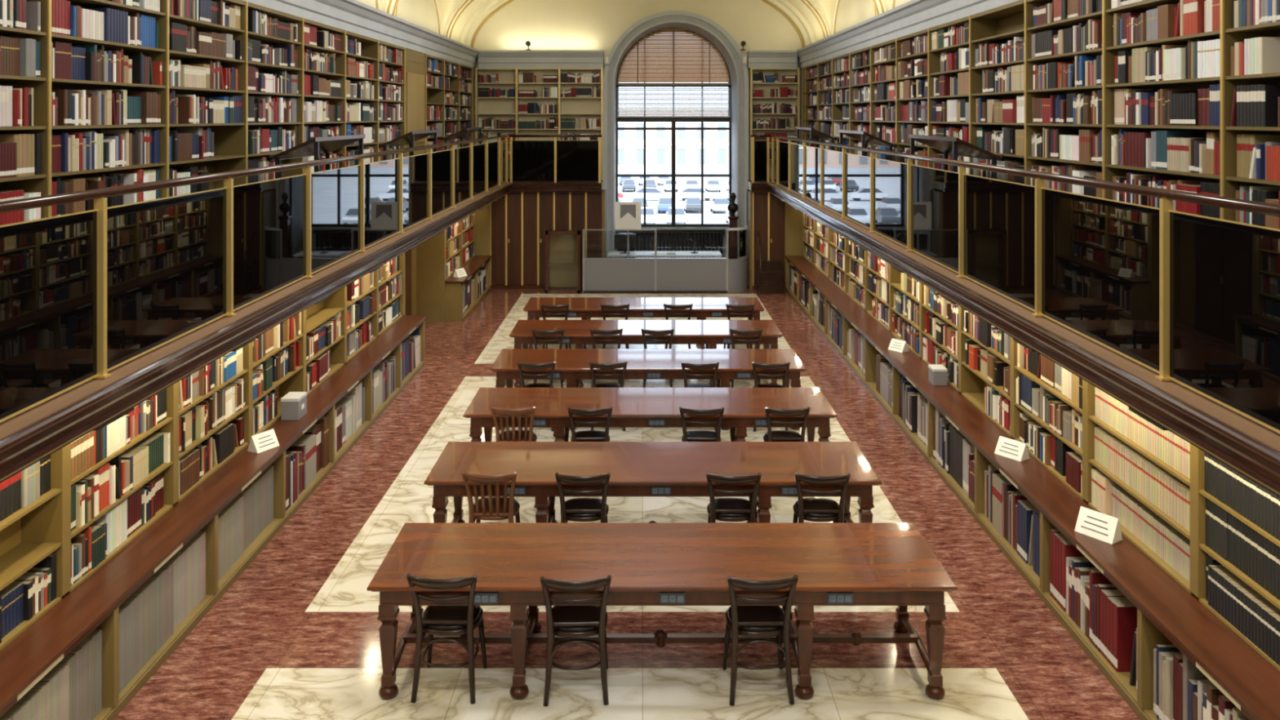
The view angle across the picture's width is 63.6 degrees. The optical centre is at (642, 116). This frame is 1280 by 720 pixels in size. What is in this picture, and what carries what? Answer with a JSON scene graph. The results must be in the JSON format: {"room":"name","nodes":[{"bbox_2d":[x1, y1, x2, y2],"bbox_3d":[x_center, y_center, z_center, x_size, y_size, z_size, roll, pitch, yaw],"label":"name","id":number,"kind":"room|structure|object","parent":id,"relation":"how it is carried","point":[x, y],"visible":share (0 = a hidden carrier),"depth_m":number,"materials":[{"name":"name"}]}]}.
{"room":"library","nodes":[
{"label":"library","id":0,"kind":"room"},
{"bbox_2d":[411,247,416,315],"bbox_3d":[-4.380,0.100,10.825,0.200,7.600,27.650,0,0,0],"label":"wall","id":1,"kind":"structure","parent":0,"point":[413,251],"depth_m":19.35,"materials":[{"name":"paint"}]},
{"bbox_2d":[0,179,512,483],"bbox_3d":[-3.600,1.590,10.725,1.351,0.220,27.442,0,0,0],"label":"balcony","id":2,"kind":"object","parent":1,"relation":"attached to","point":[30,436],"visible":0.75,"depth_m":6.63,"materials":[{"name":"beige paint"}]},
{"bbox_2d":[93,407,133,430],"bbox_3d":[-3.020,1.709,5.850,0.080,0.016,0.400,0,0,0],"label":"recessed light","id":3,"kind":"object","parent":2,"relation":"attached to","point":[132,408],"visible":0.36,"depth_m":5.83,"materials":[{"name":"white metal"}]},
{"bbox_2d":[0,0,472,218],"bbox_3d":[-4.096,0.170,11.145,0.308,2.637,25.695,0,0,0],"label":"bookcase","id":4,"kind":"object","parent":2,"relation":"on","point":[230,140],"visible":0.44,"depth_m":9.97,"materials":[{"name":"brown wood"}]},
{"bbox_2d":[0,0,471,225],"bbox_3d":[-4.087,0.157,11.144,0.250,2.546,25.586,0,0,0],"label":"books","id":5,"kind":"object","parent":4,"relation":"in","point":[20,153],"visible":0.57,"depth_m":8.71,"materials":[{"name":"paper"}]},
{"bbox_2d":[0,134,508,422],"bbox_3d":[-3.072,0.942,10.177,0.085,1.069,26.346,0,0,0],"label":"balcony railing","id":6,"kind":"object","parent":2,"relation":"on","point":[84,295],"visible":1,"depth_m":6.80,"materials":[{"name":"gold metal"}]},
{"bbox_2d":[267,134,365,178],"bbox_3d":[-3.400,0.845,10.900,0.460,1.289,1.800,0,0,0],"label":"lectern","id":7,"kind":"object","parent":2,"relation":"on","point":[317,146],"visible":0.43,"depth_m":10.53,"materials":[{"name":"brown wood"}]},
{"bbox_2d":[378,129,438,160],"bbox_3d":[-3.400,0.845,15.100,0.460,1.289,1.800,0,0,0],"label":"lectern","id":8,"kind":"object","parent":2,"relation":"on","point":[410,138],"visible":0.43,"depth_m":14.67,"materials":[{"name":"brown wood"}]},
{"bbox_2d":[440,126,482,150],"bbox_3d":[-3.400,0.845,19.500,0.460,1.289,1.800,0,0,0],"label":"table","id":9,"kind":"object","parent":2,"relation":"on","point":[464,132],"visible":0.43,"depth_m":19.11,"materials":[{"name":"brown wood"}]},
{"bbox_2d":[404,250,411,315],"bbox_3d":[-4.224,2.850,17.950,0.109,2.100,1.900,0,0,0],"label":"door","id":10,"kind":"structure","parent":1,"relation":"in","point":[407,254],"depth_m":18.57,"materials":[{"name":"brown wood"}]},
{"bbox_2d":[404,48,426,156],"bbox_3d":[-4.080,0.169,17.985,0.340,2.636,1.650,0,0,0],"label":"door","id":11,"kind":"structure","parent":1,"relation":"in","point":[415,61],"depth_m":17.92,"materials":[{"name":"paint"}]},
{"bbox_2d":[403,231,444,322],"bbox_3d":[-4.015,2.790,17.925,0.530,2.220,3.330,0,0,0],"label":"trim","id":12,"kind":"structure","parent":1,"relation":"attached to","point":[430,253],"depth_m":19.54,"materials":[{"name":"paint"}]},
{"bbox_2d":[242,0,1019,68],"bbox_3d":[-0.115,-1.350,10.725,8.330,0.400,27.450,0,0,0],"label":"trim","id":13,"kind":"structure","parent":1,"relation":"attached to","point":[355,16],"depth_m":16.61,"materials":[{"name":"grey paint"}]},
{"bbox_2d":[356,0,911,48],"bbox_3d":[-0.115,-2.599,10.807,8.376,2.103,27.275,0,0,0],"label":"vaulted ceiling","id":14,"kind":"structure","parent":1,"relation":"attached to","point":[426,14],"depth_m":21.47,"materials":[{"name":"beige paint"}]},
{"bbox_2d":[113,284,1140,719],"bbox_3d":[-0.115,3.900,11.550,8.330,0.001,29.100,0,0,0],"label":"floor","id":15,"kind":"structure","parent":0,"point":[295,636],"depth_m":7.83,"materials":[{"name":"red stone"}]},
{"bbox_2d":[0,315,426,719],"bbox_3d":[-3.717,3.513,9.880,0.625,0.775,12.760,0,0,0],"label":"bookcase","id":16,"kind":"object","parent":15,"relation":"on","point":[95,603],"visible":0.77,"depth_m":7.91,"materials":[{"name":"brown wood"}]},
{"bbox_2d":[0,253,404,650],"bbox_3d":[-3.890,2.414,9.880,0.280,1.416,12.740,0,0,0],"label":"bookcase","id":17,"kind":"object","parent":16,"relation":"on","point":[38,530],"visible":0.17,"depth_m":7.94,"materials":[{"name":"paint"}]},
{"bbox_2d":[0,255,420,719],"bbox_3d":[-3.736,2.787,9.870,0.552,2.085,12.539,0,0,0],"label":"books","id":18,"kind":"object","parent":16,"relation":"in","point":[72,690],"visible":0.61,"depth_m":8.02,"materials":[{"name":"paper"}]},
{"bbox_2d":[247,428,279,453],"bbox_3d":[-3.570,3.048,9.720,0.140,0.150,0.260,0,0,28],"label":"sign card","id":19,"kind":"object","parent":16,"relation":"on","point":[267,440],"visible":1,"depth_m":9.68,"materials":[{"name":"white paper"}]},
{"bbox_2d":[280,391,306,420],"bbox_3d":[-3.630,3.011,10.750,0.187,0.223,0.266,0,0,0],"label":"box","id":20,"kind":"object","parent":16,"relation":"on","point":[293,404],"visible":1,"depth_m":10.62,"materials":[{"name":"grey cardboard"}]},
{"bbox_2d":[406,573,487,704],"bbox_3d":[-1.322,3.466,7.049,0.473,0.875,0.560,0,0,2],"label":"bentwood chair","id":21,"kind":"object","parent":15,"relation":"on","point":[442,620],"visible":0.97,"depth_m":6.91,"materials":[{"name":"black wood"}]},
{"bbox_2d":[444,255,491,322],"bbox_3d":[-3.717,3.513,21.425,0.625,0.775,3.670,0,0,0],"label":"bookcase","id":22,"kind":"object","parent":15,"relation":"on","point":[453,286],"visible":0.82,"depth_m":19.87,"materials":[{"name":"brown wood"}]},
{"bbox_2d":[453,267,466,277],"bbox_3d":[-3.570,3.048,20.200,0.140,0.150,0.260,0,0,28],"label":"sign card","id":23,"kind":"object","parent":22,"relation":"on","point":[459,273],"visible":1,"depth_m":20.15,"materials":[{"name":"white paper"}]},
{"bbox_2d":[444,212,475,279],"bbox_3d":[-3.890,2.414,21.425,0.280,1.416,3.650,0,0,0],"label":"bookcase","id":24,"kind":"object","parent":22,"relation":"on","point":[460,253],"visible":0.27,"depth_m":21.40,"materials":[{"name":"paint"}]},
{"bbox_2d":[445,213,486,314],"bbox_3d":[-3.739,2.787,21.413,0.547,2.085,3.440,0,0,0],"label":"books","id":25,"kind":"object","parent":22,"relation":"in","point":[451,246],"visible":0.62,"depth_m":21.13,"materials":[{"name":"paper"}]},
{"bbox_2d":[462,471,519,522],"bbox_3d":[-1.302,3.466,9.026,0.473,0.875,0.560,0,0,1],"label":"slat-back chair","id":26,"kind":"object","parent":15,"relation":"on","point":[490,508],"visible":0.59,"depth_m":8.87,"materials":[{"name":"brown wood"}]},
{"bbox_2d":[490,406,537,441],"bbox_3d":[-1.351,3.466,11.004,0.473,0.875,0.560,0,0,1],"label":"slat-back chair","id":27,"kind":"object","parent":15,"relation":"on","point":[513,435],"visible":0.41,"depth_m":10.83,"materials":[{"name":"brown wood"}]},
{"bbox_2d":[517,361,555,431],"bbox_3d":[-1.318,3.466,12.977,0.473,0.875,0.560,0,0,-2],"label":"bentwood chair","id":28,"kind":"object","parent":15,"relation":"on","point":[521,365],"visible":0.32,"depth_m":12.78,"materials":[{"name":"black wood"}]},
{"bbox_2d":[490,192,601,288],"bbox_3d":[-2.185,2.805,23.435,2.530,2.190,0.130,0,0,0],"label":"panelling","id":29,"kind":"object","parent":15,"relation":"on","point":[519,221],"visible":0.63,"depth_m":23.40,"materials":[{"name":"brown wood"}]},
{"bbox_2d":[531,328,564,387],"bbox_3d":[-1.357,3.466,14.941,0.473,0.875,0.560,0,0,-3],"label":"bentwood chair","id":30,"kind":"object","parent":15,"relation":"on","point":[534,331],"visible":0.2,"depth_m":14.73,"materials":[{"name":"black wood"}]},
{"bbox_2d":[540,303,570,348],"bbox_3d":[-1.413,3.466,16.920,0.473,0.875,0.560,0,0,2],"label":"bentwood chair","id":31,"kind":"object","parent":15,"relation":"on","point":[543,306],"visible":0.23,"depth_m":16.70,"materials":[{"name":"black wood"}]},
{"bbox_2d":[545,228,581,293],"bbox_3d":[-1.760,3.203,22.975,0.760,1.395,0.450,0,0,0],"label":"display case","id":32,"kind":"object","parent":15,"relation":"on","point":[562,246],"visible":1,"depth_m":23.15,"materials":[{"name":"brown wood"}]},
{"bbox_2d":[539,574,611,706],"bbox_3d":[-0.448,3.466,7.022,0.473,0.875,0.560,0,0,-2],"label":"bentwood chair","id":33,"kind":"object","parent":15,"relation":"on","point":[565,621],"visible":0.95,"depth_m":6.88,"materials":[{"name":"black wood"}]},
{"bbox_2d":[555,472,610,522],"bbox_3d":[-0.510,3.466,8.998,0.473,0.875,0.560,0,0,0],"label":"bentwood chair","id":34,"kind":"object","parent":15,"relation":"on","point":[577,509],"visible":0.56,"depth_m":8.85,"materials":[{"name":"black wood"}]},
{"bbox_2d":[567,406,613,441],"bbox_3d":[-0.557,3.466,10.986,0.473,0.875,0.560,0,0,-2],"label":"bentwood chair","id":35,"kind":"object","parent":15,"relation":"on","point":[588,435],"visible":0.54,"depth_m":10.81,"materials":[{"name":"brown wood"}]},
{"bbox_2d":[590,328,622,387],"bbox_3d":[-0.519,3.466,14.967,0.473,0.875,0.560,0,0,-1],"label":"bentwood chair","id":36,"kind":"object","parent":15,"relation":"on","point":[592,331],"visible":0.26,"depth_m":14.74,"materials":[{"name":"brown wood"}]},
{"bbox_2d":[589,361,626,431],"bbox_3d":[-0.436,3.466,12.977,0.473,0.875,0.560,0,0,-3],"label":"bentwood chair","id":37,"kind":"object","parent":15,"relation":"on","point":[598,366],"visible":0.36,"depth_m":12.78,"materials":[{"name":"brown wood"}]},
{"bbox_2d":[600,303,629,348],"bbox_3d":[-0.441,3.466,16.918,0.473,0.875,0.560,0,0,1],"label":"bentwood chair","id":38,"kind":"object","parent":15,"relation":"on","point":[602,306],"visible":0.23,"depth_m":16.70,"materials":[{"name":"brown wood"}]},
{"bbox_2d":[614,201,641,257],"bbox_3d":[-0.325,2.910,23.260,0.590,1.980,0.160,0,0,0],"label":"notice board","id":39,"kind":"object","parent":15,"relation":"on","point":[628,215],"visible":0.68,"depth_m":23.25,"materials":[{"name":"white paper"}]},
{"bbox_2d":[523,297,764,348],"bbox_3d":[0.020,3.510,17.290,3.920,0.780,1.100,0,0,0],"label":"table","id":40,"kind":"object","parent":15,"relation":"on","point":[584,308],"visible":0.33,"depth_m":16.90,"materials":[{"name":"brown wood"}]},
{"bbox_2d":[509,320,782,387],"bbox_3d":[0.050,3.510,15.310,3.920,0.780,1.100,0,0,0],"label":"table","id":41,"kind":"object","parent":15,"relation":"on","point":[710,333],"visible":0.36,"depth_m":15.09,"materials":[{"name":"brown wood"}]},
{"bbox_2d":[489,348,806,430],"bbox_3d":[0.070,3.510,13.330,3.920,0.780,1.100,0,0,0],"label":"table","id":42,"kind":"object","parent":15,"relation":"on","point":[572,365],"visible":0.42,"depth_m":13.13,"materials":[{"name":"brown wood"}]},
{"bbox_2d":[462,387,837,441],"bbox_3d":[0.080,3.510,11.350,3.920,0.780,1.100,0,0,0],"label":"table","id":43,"kind":"object","parent":15,"relation":"on","point":[744,407],"visible":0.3,"depth_m":11.16,"materials":[{"name":"brown wood"}]},
{"bbox_2d":[423,441,882,522],"bbox_3d":[0.090,3.510,9.370,3.920,0.780,1.100,0,0,0],"label":"table","id":44,"kind":"object","parent":15,"relation":"on","point":[636,468],"visible":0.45,"depth_m":9.21,"materials":[{"name":"brown wood"}]},
{"bbox_2d":[640,328,674,387],"bbox_3d":[0.226,3.466,14.953,0.473,0.875,0.560,0,0,3],"label":"bentwood chair","id":45,"kind":"object","parent":15,"relation":"on","point":[643,331],"visible":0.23,"depth_m":14.74,"materials":[{"name":"brown wood"}]},
{"bbox_2d":[366,522,957,699],"bbox_3d":[0.130,3.510,7.390,3.920,0.780,1.100,0,0,0],"label":"table","id":46,"kind":"object","parent":15,"relation":"on","point":[647,563],"visible":0.91,"depth_m":7.21,"materials":[{"name":"brown wood"}]},
{"bbox_2d":[582,226,747,293],"bbox_3d":[0.525,3.185,23.510,3.710,1.430,1.280,0,0,0],"label":"reception desk","id":47,"kind":"object","parent":15,"relation":"on","point":[717,274],"visible":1,"depth_m":22.90,"materials":[{"name":"grey laminate"}]},
{"bbox_2d":[613,234,635,253],"bbox_3d":[-0.400,2.919,23.740,0.500,0.438,0.160,0,0,0],"label":"computer monitor","id":48,"kind":"object","parent":47,"relation":"on","point":[620,240],"visible":1,"depth_m":23.70,"materials":[{"name":"black plastic"}]},
{"bbox_2d":[622,231,724,257],"bbox_3d":[0.775,3.385,25.810,2.550,1.030,0.220,0,0,0],"label":"radiator","id":49,"kind":"object","parent":15,"relation":"on","point":[714,233],"visible":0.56,"depth_m":25.72,"materials":[{"name":"black metal"}]},
{"bbox_2d":[663,303,693,348],"bbox_3d":[0.579,3.466,16.934,0.473,0.875,0.560,0,0,1],"label":"bentwood chair","id":50,"kind":"object","parent":15,"relation":"on","point":[665,306],"visible":0.27,"depth_m":16.72,"materials":[{"name":"brown wood"}]},
{"bbox_2d":[680,361,719,431],"bbox_3d":[0.718,3.466,12.962,0.473,0.875,0.560,0,0,2],"label":"bentwood chair","id":51,"kind":"object","parent":15,"relation":"on","point":[684,365],"visible":0.38,"depth_m":12.76,"materials":[{"name":"brown wood"}]},
{"bbox_2d":[679,406,724,441],"bbox_3d":[0.627,3.466,10.984,0.473,0.875,0.560,0,0,3],"label":"bentwood chair","id":52,"kind":"object","parent":15,"relation":"on","point":[695,435],"visible":0.52,"depth_m":10.81,"materials":[{"name":"brown wood"}]},
{"bbox_2d":[727,192,738,258],"bbox_3d":[2.080,2.822,23.750,0.300,2.156,0.300,0,0,0],"label":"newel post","id":53,"kind":"object","parent":15,"relation":"on","point":[732,207],"visible":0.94,"depth_m":23.66,"materials":[{"name":"wood"}]},
{"bbox_2d":[706,472,761,522],"bbox_3d":[0.779,3.466,8.998,0.473,0.875,0.560,0,0,1],"label":"bentwood chair","id":54,"kind":"object","parent":15,"relation":"on","point":[725,509],"visible":0.57,"depth_m":8.85,"materials":[{"name":"brown wood"}]},
{"bbox_2d":[723,303,755,348],"bbox_3d":[1.574,3.466,16.928,0.473,0.875,0.560,0,0,-3],"label":"bentwood chair","id":55,"kind":"object","parent":15,"relation":"on","point":[728,306],"visible":0.29,"depth_m":16.71,"materials":[{"name":"brown wood"}]},
{"bbox_2d":[729,328,762,387],"bbox_3d":[1.487,3.466,14.951,0.473,0.875,0.560,0,0,2],"label":"bentwood chair","id":56,"kind":"object","parent":15,"relation":"on","point":[731,331],"visible":0.25,"depth_m":14.74,"materials":[{"name":"brown wood"}]},
{"bbox_2d":[722,574,798,706],"bbox_3d":[0.787,3.466,7.028,0.473,0.875,0.560,0,0,-2],"label":"bentwood chair","id":57,"kind":"object","parent":15,"relation":"on","point":[757,621],"visible":0.98,"depth_m":6.88,"materials":[{"name":"brown wood"}]},
{"bbox_2d":[752,192,784,288],"bbox_3d":[2.860,2.805,23.435,0.720,2.190,0.130,0,0,0],"label":"panelling","id":58,"kind":"object","parent":15,"relation":"on","point":[768,210],"visible":0.71,"depth_m":23.40,"materials":[{"name":"brown wood"}]},
{"bbox_2d":[756,231,784,293],"bbox_3d":[2.850,3.244,23.020,0.540,1.312,0.640,0,0,0],"label":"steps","id":59,"kind":"structure","parent":15,"relation":"on","point":[769,273],"depth_m":22.92,"materials":[{"name":"brown wood"}]},
{"bbox_2d":[751,361,790,431],"bbox_3d":[1.589,3.466,12.961,0.473,0.875,0.560,0,0,1],"label":"bentwood chair","id":60,"kind":"object","parent":15,"relation":"on","point":[761,366],"visible":0.32,"depth_m":12.76,"materials":[{"name":"brown wood"}]},
{"bbox_2d":[763,406,809,441],"bbox_3d":[1.511,3.466,10.986,0.473,0.875,0.560,0,0,-1],"label":"bentwood chair","id":61,"kind":"object","parent":15,"relation":"on","point":[776,435],"visible":0.56,"depth_m":10.81,"materials":[{"name":"brown wood"}]},
{"bbox_2d":[793,472,850,522],"bbox_3d":[1.538,3.466,8.995,0.473,0.875,0.560,0,0,2],"label":"bentwood chair","id":62,"kind":"object","parent":15,"relation":"on","point":[813,509],"visible":0.55,"depth_m":8.86,"materials":[{"name":"brown wood"}]},
{"bbox_2d":[785,212,1279,719],"bbox_3d":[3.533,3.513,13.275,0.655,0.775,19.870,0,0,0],"label":"bookcase","id":63,"kind":"object","parent":15,"relation":"on","point":[1167,614],"visible":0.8,"depth_m":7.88,"materials":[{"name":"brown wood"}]},
{"bbox_2d":[888,337,908,352],"bbox_3d":[3.420,3.053,13.800,0.140,0.140,0.240,0,0,-35],"label":"sign card","id":64,"kind":"object","parent":63,"relation":"on","point":[897,345],"visible":1,"depth_m":13.76,"materials":[{"name":"white paper"}]},
{"bbox_2d":[928,364,947,385],"bbox_3d":[3.460,3.026,12.100,0.166,0.193,0.226,0,0,0],"label":"box","id":65,"kind":"object","parent":63,"relation":"on","point":[937,373],"visible":1,"depth_m":11.99,"materials":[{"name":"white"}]},
{"bbox_2d":[994,435,1030,461],"bbox_3d":[3.400,3.048,9.500,0.140,0.150,0.280,0,0,-35],"label":"sign card","id":66,"kind":"object","parent":63,"relation":"on","point":[1012,449],"visible":1,"depth_m":9.46,"materials":[{"name":"white paper"}]},
{"bbox_2d":[789,213,1279,719],"bbox_3d":[3.551,2.789,13.266,0.582,2.082,19.648,0,0,0],"label":"books","id":67,"kind":"object","parent":63,"relation":"in","point":[1108,620],"visible":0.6,"depth_m":7.90,"materials":[{"name":"paper"}]},
{"bbox_2d":[1074,506,1122,544],"bbox_3d":[3.400,3.038,7.700,0.140,0.170,0.300,0,0,-35],"label":"sign card","id":68,"kind":"object","parent":63,"relation":"on","point":[1090,522],"visible":1,"depth_m":7.67,"materials":[{"name":"white paper"}]},
{"bbox_2d":[472,0,802,257],"bbox_3d":[-0.115,-0.200,25.300,8.330,8.200,1.700,0,0,0],"label":"wall","id":69,"kind":"structure","parent":0,"point":[547,24],"depth_m":24.45,"materials":[{"name":"beige paint"}]},
{"bbox_2d":[509,180,603,192],"bbox_3d":[-1.970,1.595,23.820,2.100,0.210,1.251,0,0,0],"label":"balcony","id":70,"kind":"object","parent":69,"relation":"attached to","point":[517,186],"visible":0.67,"depth_m":23.25,"materials":[{"name":"brown wood"}]},
{"bbox_2d":[475,67,603,180],"bbox_3d":[-2.425,0.170,24.291,3.000,2.637,0.258,0,0,0],"label":"bookcase","id":71,"kind":"object","parent":70,"relation":"on","point":[504,108],"visible":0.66,"depth_m":24.41,"materials":[{"name":"beige wood"}]},
{"bbox_2d":[478,71,600,159],"bbox_3d":[-2.426,0.182,24.297,2.871,2.495,0.230,0,0,0],"label":"books","id":72,"kind":"object","parent":71,"relation":"in","point":[531,108],"visible":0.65,"depth_m":24.21,"materials":[{"name":"paper"}]},
{"bbox_2d":[508,134,601,182],"bbox_3d":[-1.970,0.948,23.350,2.100,1.081,0.056,0,0,0],"label":"balcony railing","id":73,"kind":"object","parent":70,"relation":"on","point":[555,160],"visible":1,"depth_m":23.34,"materials":[{"name":"black glass"}]},
{"bbox_2d":[475,189,802,289],"bbox_3d":[-0.115,2.805,23.875,8.330,2.190,1.150,0,0,0],"label":"trim","id":74,"kind":"structure","parent":69,"relation":"attached to","point":[793,217],"depth_m":23.30,"materials":[{"name":"paint"}]},
{"bbox_2d":[616,30,731,226],"bbox_3d":[0.780,0.285,26.015,2.900,5.030,0.090,0,0,0],"label":"window","id":75,"kind":"structure","parent":69,"relation":"in","point":[673,120],"depth_m":25.98,"materials":[{"name":"black"}]},
{"bbox_2d":[617,28,730,85],"bbox_3d":[0.780,-1.501,25.880,2.840,1.422,0.060,0,0,0],"label":"blind","id":76,"kind":"object","parent":75,"relation":"attached to","point":[637,68],"visible":1,"depth_m":25.87,"materials":[{"name":"brown wood"}]},
{"bbox_2d":[617,85,730,117],"bbox_3d":[0.780,-0.378,25.883,2.840,0.785,0.035,0,0,0],"label":"blind","id":77,"kind":"object","parent":75,"relation":"attached to","point":[625,98],"visible":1,"depth_m":25.88,"materials":[{"name":"white plastic"}]},
{"bbox_2d":[603,10,748,258],"bbox_3d":[0.780,0.705,24.270,3.420,6.390,0.359,0,0,0],"label":"trim","id":78,"kind":"structure","parent":69,"relation":"attached to","point":[740,60],"depth_m":24.25,"materials":[{"name":"grey stone"}]},
{"bbox_2d":[746,179,769,192],"bbox_3d":[2.670,1.595,23.820,0.440,0.210,1.251,0,0,0],"label":"balcony","id":79,"kind":"object","parent":69,"relation":"attached to","point":[757,186],"visible":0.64,"depth_m":23.25,"materials":[{"name":"brown wood"}]},
{"bbox_2d":[751,134,770,182],"bbox_3d":[2.670,0.948,23.350,0.440,1.081,0.056,0,0,0],"label":"balcony railing","id":80,"kind":"object","parent":79,"relation":"on","point":[760,148],"visible":1,"depth_m":23.34,"materials":[{"name":"black glass"}]},
{"label":"outside","id":81,"kind":"structure","parent":0,"visible":0},
{"bbox_2d":[617,177,728,223],"bbox_3d":[20.000,9.700,145.000,280.000,0.200,230.000,0,0,0],"label":"ground","id":82,"kind":"structure","parent":81,"point":[693,216],"depth_m":118.49,"materials":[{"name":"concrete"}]},
{"bbox_2d":[622,179,635,191],"bbox_3d":[-1.750,8.865,133.011,1.720,1.470,4.240,0,0,-1],"label":"parked car","id":83,"kind":"object","parent":82,"relation":"on","point":[627,184],"visible":0.98,"depth_m":131.55,"materials":[{"name":"grey paint"}]},
{"bbox_2d":[641,206,655,223],"bbox_3d":[0.300,8.865,92.251,1.720,1.470,4.240,0,0,0],"label":"parked car","id":84,"kind":"object","parent":82,"relation":"on","point":[650,213],"visible":0.52,"depth_m":90.94,"materials":[{"name":"white paint"}]},
{"bbox_2d":[631,187,668,199],"bbox_3d":[0.900,8.865,118.228,4.240,1.470,1.720,0,0,1],"label":"parked car","id":85,"kind":"object","parent":82,"relation":"on","point":[651,193],"visible":0.68,"depth_m":117.39,"materials":[{"name":"grey paint"}]},
{"bbox_2d":[657,196,671,213],"bbox_3d":[2.400,8.865,104.007,1.720,1.470,4.240,0,0,1],"label":"parked car","id":86,"kind":"object","parent":82,"relation":"on","point":[664,202],"visible":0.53,"depth_m":102.40,"materials":[{"name":"blue paint"}]},
{"bbox_2d":[663,179,678,191],"bbox_3d":[3.650,8.865,133.388,1.720,1.470,4.240,0,0,-1],"label":"parked car","id":87,"kind":"object","parent":82,"relation":"on","point":[668,183],"visible":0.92,"depth_m":131.82,"materials":[{"name":"white paint"}]},
{"bbox_2d":[617,107,728,173],"bbox_3d":[20.000,4.000,178.800,220.000,11.200,14.400,0,0,0],"label":"facade","id":88,"kind":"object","parent":82,"relation":"on","point":[630,142],"visible":0.09,"depth_m":171.99,"materials":[{"name":"beige"}]},
{"bbox_2d":[666,206,686,223],"bbox_3d":[3.000,8.865,92.397,1.720,1.470,4.240,0,0,0],"label":"parked car","id":89,"kind":"object","parent":82,"relation":"on","point":[681,216],"visible":0.88,"depth_m":91.03,"materials":[{"name":"grey paint"}]},
{"bbox_2d":[684,179,698,189],"bbox_3d":[6.350,8.865,133.226,1.720,1.470,4.240,0,0,1],"label":"parked car","id":90,"kind":"object","parent":82,"relation":"on","point":[689,183],"visible":0.59,"depth_m":132.06,"materials":[{"name":"grey paint"}]},
{"bbox_2d":[683,196,701,213],"bbox_3d":[5.100,8.865,104.314,1.720,1.470,4.240,0,0,-2],"label":"parked car","id":91,"kind":"object","parent":82,"relation":"on","point":[691,202],"visible":0.84,"depth_m":102.77,"materials":[{"name":"grey paint"}]},
{"bbox_2d":[676,186,714,200],"bbox_3d":[6.100,8.865,118.382,4.240,1.470,1.720,0,0,1],"label":"parked car","id":92,"kind":"object","parent":82,"relation":"on","point":[690,191],"visible":0.9,"depth_m":117.54,"materials":[{"name":"white paint"}]},
{"bbox_2d":[704,179,720,191],"bbox_3d":[9.050,8.865,132.790,1.720,1.470,4.240,0,0,-2],"label":"parked car","id":93,"kind":"object","parent":82,"relation":"on","point":[710,184],"visible":0.98,"depth_m":131.42,"materials":[{"name":"white paint"}]},
{"bbox_2d":[709,197,728,213],"bbox_3d":[7.800,8.865,103.817,1.720,1.470,4.240,0,0,-2],"label":"parked car","id":94,"kind":"object","parent":82,"relation":"on","point":[717,203],"visible":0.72,"depth_m":102.32,"materials":[{"name":"grey paint"}]},
{"bbox_3d":[4.150,0.100,10.825,0.200,7.600,27.650,0,0,0],"label":"wall","id":95,"kind":"structure","parent":0,"visible":0},
{"bbox_2d":[766,179,1279,497],"bbox_3d":[3.421,1.590,10.725,1.251,0.220,27.442,0,0,0],"label":"balcony","id":96,"kind":"object","parent":95,"relation":"attached to","point":[1247,446],"visible":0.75,"depth_m":6.41,"materials":[{"name":"beige paint"}]},
{"bbox_2d":[749,67,799,180],"bbox_3d":[3.105,0.170,24.291,1.160,2.637,0.258,0,0,0],"label":"bookcase","id":97,"kind":"object","parent":96,"relation":"on","point":[766,99],"visible":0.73,"depth_m":24.41,"materials":[{"name":"beige wood"}]},
{"bbox_2d":[752,71,796,159],"bbox_3d":[3.104,-0.032,24.297,1.042,2.064,0.230,0,0,0],"label":"books","id":98,"kind":"object","parent":97,"relation":"in","point":[777,123],"visible":0.77,"depth_m":24.21,"materials":[{"name":"paper"}]},
{"bbox_2d":[796,127,836,150],"bbox_3d":[3.270,0.845,19.500,0.460,1.289,1.800,0,0,0],"label":"table","id":99,"kind":"object","parent":96,"relation":"on","point":[812,132],"visible":0.43,"depth_m":18.99,"materials":[{"name":"black wood"}]},
{"bbox_2d":[838,129,897,160],"bbox_3d":[3.270,0.845,15.100,0.460,1.289,1.800,0,0,0],"label":"lectern","id":100,"kind":"object","parent":96,"relation":"on","point":[866,139],"visible":0.43,"depth_m":14.69,"materials":[{"name":"black wood"}]},
{"bbox_2d":[908,134,1004,179],"bbox_3d":[3.270,0.845,10.900,0.460,1.289,1.800,0,0,0],"label":"lectern","id":101,"kind":"object","parent":96,"relation":"on","point":[954,146],"visible":0.43,"depth_m":10.54,"materials":[{"name":"brown wood"}]},
{"bbox_2d":[770,134,1279,433],"bbox_3d":[2.942,0.942,10.177,0.085,1.069,26.346,0,0,0],"label":"balcony railing","id":102,"kind":"object","parent":96,"relation":"on","point":[1192,300],"visible":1,"depth_m":6.65,"materials":[{"name":"gold metal"}]},
{"bbox_2d":[802,0,1279,221],"bbox_3d":[3.866,0.170,11.045,0.308,2.637,25.895,0,0,0],"label":"bookcase","id":103,"kind":"object","parent":96,"relation":"on","point":[1000,24],"visible":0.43,"depth_m":9.84,"materials":[{"name":"beige wood"}]},
{"bbox_2d":[806,0,1279,229],"bbox_3d":[3.857,0.157,11.042,0.250,2.546,25.785,0,0,0],"label":"books","id":104,"kind":"object","parent":103,"relation":"in","point":[1258,155],"visible":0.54,"depth_m":8.49,"materials":[{"name":"paper"}]},
{"bbox_2d":[1128,407,1167,430],"bbox_3d":[2.890,1.709,5.850,0.080,0.016,0.400,0,0,0],"label":"recessed light","id":105,"kind":"object","parent":96,"relation":"attached to","point":[1130,408],"visible":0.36,"depth_m":5.83,"materials":[{"name":"black metal"}]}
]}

